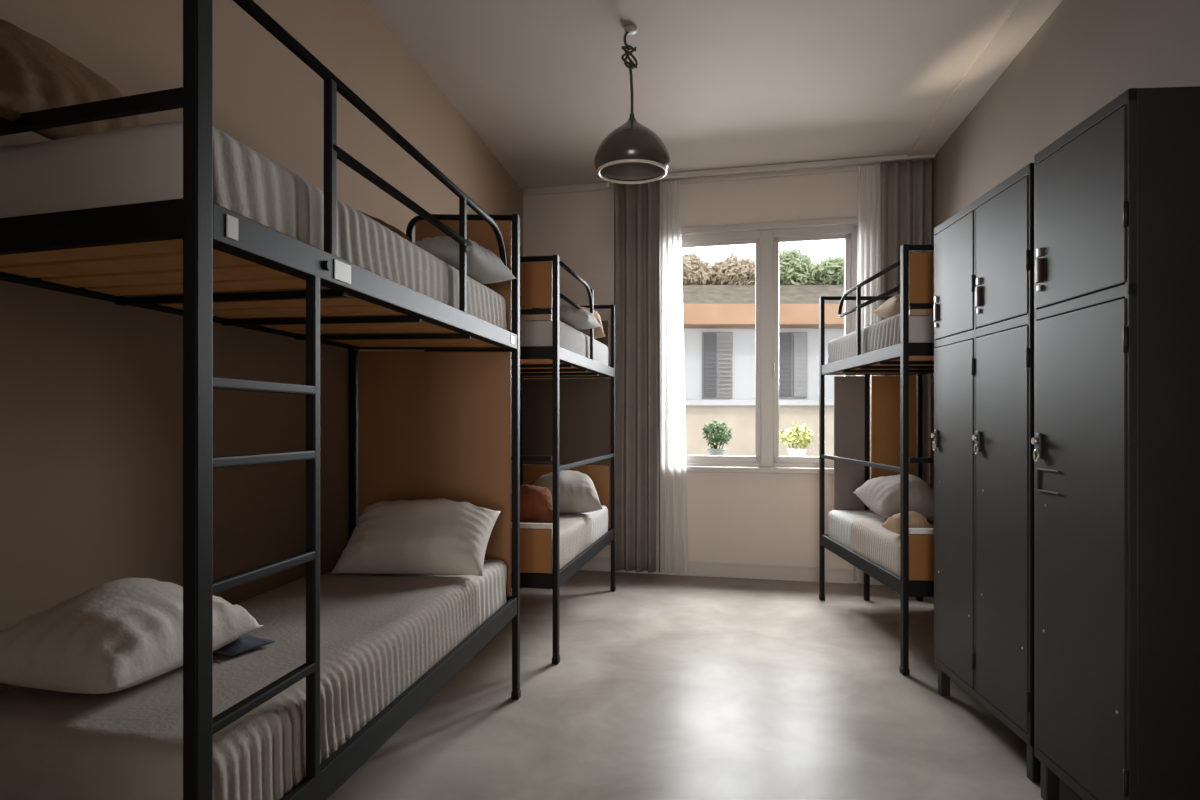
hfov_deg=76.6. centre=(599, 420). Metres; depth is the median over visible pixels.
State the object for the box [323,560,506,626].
mattress
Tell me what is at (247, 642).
cloth
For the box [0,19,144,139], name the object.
pillow
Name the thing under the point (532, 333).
mattress
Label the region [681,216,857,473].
window
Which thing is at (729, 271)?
shrub
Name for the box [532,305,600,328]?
pillow
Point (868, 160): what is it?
track
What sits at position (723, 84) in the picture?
ceiling
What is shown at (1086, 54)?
wall
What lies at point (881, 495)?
pillow
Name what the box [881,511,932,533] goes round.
cushion
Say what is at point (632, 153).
pendant lamp
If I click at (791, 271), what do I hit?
shrub
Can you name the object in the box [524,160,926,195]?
trim
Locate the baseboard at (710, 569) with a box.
[580,557,883,584]
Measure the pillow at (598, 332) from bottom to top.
0.207 m
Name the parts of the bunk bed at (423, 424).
rail, rail, post, guard post, post, rail, guard rail, rail, panel, rail, frame, headboard panel, guard post, post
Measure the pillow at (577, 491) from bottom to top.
0.237 m
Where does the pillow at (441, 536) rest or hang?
on the bedspread at (379, 635)
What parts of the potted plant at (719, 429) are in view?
pot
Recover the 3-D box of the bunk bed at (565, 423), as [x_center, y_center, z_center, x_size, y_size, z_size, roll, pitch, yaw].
[-0.358,0.174,4.233,0.645,1.852,1.559,0,0,11]
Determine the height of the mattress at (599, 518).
0.207 m
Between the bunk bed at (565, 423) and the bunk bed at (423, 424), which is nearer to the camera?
the bunk bed at (423, 424)
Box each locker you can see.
[931,163,1040,782]
[1031,86,1199,799]
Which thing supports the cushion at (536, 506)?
on the bedspread at (575, 529)
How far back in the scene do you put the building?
10.00 m
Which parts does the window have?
sash, sill, casing, handle, sash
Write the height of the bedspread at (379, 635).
0.202 m
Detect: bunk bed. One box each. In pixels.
[0,0,520,799]
[425,255,615,663]
[819,244,933,674]
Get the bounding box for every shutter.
[703,333,716,396]
[720,337,730,393]
[779,333,791,396]
[793,333,806,396]
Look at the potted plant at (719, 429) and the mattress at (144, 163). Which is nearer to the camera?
the mattress at (144, 163)
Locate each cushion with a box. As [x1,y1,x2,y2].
[511,484,552,522]
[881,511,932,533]
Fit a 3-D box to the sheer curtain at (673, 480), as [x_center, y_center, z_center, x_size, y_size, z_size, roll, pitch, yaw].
[0.508,-0.310,5.365,0.234,2.760,0.036,0,0,15]
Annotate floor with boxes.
[327,570,1083,799]
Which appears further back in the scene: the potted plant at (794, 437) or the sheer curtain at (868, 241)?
the potted plant at (794, 437)
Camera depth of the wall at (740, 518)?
5.35 m
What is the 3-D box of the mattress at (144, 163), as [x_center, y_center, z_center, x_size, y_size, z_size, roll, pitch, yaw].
[-0.785,-0.399,2.137,0.595,0.192,1.792,0,0,9]
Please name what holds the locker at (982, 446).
on the floor
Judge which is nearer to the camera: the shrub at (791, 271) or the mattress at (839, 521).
the mattress at (839, 521)
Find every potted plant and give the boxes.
[702,419,731,455]
[779,423,813,455]
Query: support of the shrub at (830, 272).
on the building
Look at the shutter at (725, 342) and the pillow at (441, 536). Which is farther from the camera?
the shutter at (725, 342)
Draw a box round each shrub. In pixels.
[682,252,715,284]
[707,252,754,284]
[779,247,818,284]
[810,256,843,284]
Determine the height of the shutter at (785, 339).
0.830 m
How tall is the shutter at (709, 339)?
0.830 m
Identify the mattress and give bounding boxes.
[0,121,506,329]
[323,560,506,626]
[507,316,607,365]
[580,505,607,543]
[828,314,933,362]
[828,510,883,548]
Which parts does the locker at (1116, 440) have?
knob, handle, handle plate, door, door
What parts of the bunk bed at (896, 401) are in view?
post, panel, guard post, frame, rail, rail, post, guard rail, rail, panel, post, post, headboard panel, rail, rail, panel, frame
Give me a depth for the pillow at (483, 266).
2.48 m
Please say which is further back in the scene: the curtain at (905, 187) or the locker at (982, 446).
the curtain at (905, 187)
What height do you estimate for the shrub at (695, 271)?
0.655 m
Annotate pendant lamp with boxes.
[594,25,669,183]
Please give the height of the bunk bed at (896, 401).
1.865 m
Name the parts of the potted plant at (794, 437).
pot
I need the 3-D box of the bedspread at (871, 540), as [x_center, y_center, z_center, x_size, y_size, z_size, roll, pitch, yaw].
[1.628,0.622,3.723,0.594,0.201,0.833,0,0,0]
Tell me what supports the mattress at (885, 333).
on the bunk bed at (896, 401)
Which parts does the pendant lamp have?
cord, lamp shade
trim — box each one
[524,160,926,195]
[907,0,1061,155]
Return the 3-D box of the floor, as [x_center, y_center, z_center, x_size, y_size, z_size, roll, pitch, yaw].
[0.290,1.175,1.982,3.276,0.150,7.540,0,0,8]
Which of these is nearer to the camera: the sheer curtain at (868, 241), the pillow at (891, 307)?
the pillow at (891, 307)
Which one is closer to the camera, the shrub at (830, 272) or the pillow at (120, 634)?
the pillow at (120, 634)
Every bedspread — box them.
[0,574,477,799]
[522,513,591,572]
[850,518,933,580]
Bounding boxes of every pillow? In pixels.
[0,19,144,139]
[0,578,263,693]
[331,498,500,575]
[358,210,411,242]
[413,236,515,283]
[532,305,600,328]
[533,470,602,513]
[577,307,604,338]
[854,474,933,520]
[873,294,899,317]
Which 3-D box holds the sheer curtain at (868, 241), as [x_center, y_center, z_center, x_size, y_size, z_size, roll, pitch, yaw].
[1.773,-0.310,5.045,0.170,2.760,0.034,0,0,13]
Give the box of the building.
[682,285,843,456]
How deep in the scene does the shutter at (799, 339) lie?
9.93 m
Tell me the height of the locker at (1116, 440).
1.882 m
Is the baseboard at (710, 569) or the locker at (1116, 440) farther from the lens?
the baseboard at (710, 569)
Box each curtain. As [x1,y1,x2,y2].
[614,180,659,572]
[656,181,687,572]
[854,165,879,582]
[880,159,931,485]
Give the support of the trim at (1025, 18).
attached to the wall at (1086, 54)
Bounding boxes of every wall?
[0,0,522,692]
[523,159,929,568]
[930,0,1199,488]
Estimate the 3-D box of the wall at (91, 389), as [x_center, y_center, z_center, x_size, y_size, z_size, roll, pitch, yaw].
[-1.210,-0.320,2.228,0.200,2.840,7.105,0,0,9]
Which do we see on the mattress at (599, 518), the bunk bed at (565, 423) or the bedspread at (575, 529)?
the bedspread at (575, 529)
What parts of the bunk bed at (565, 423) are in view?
rail, frame, post, headboard panel, panel, rail, post, rail, panel, panel, frame, guard rail, rail, rail, guard post, panel, post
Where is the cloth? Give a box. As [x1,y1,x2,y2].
[213,635,274,656]
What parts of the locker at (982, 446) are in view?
handle, door, door, handle, door, door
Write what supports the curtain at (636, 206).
hanging from the track
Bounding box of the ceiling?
[365,0,1016,189]
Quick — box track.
[605,154,934,187]

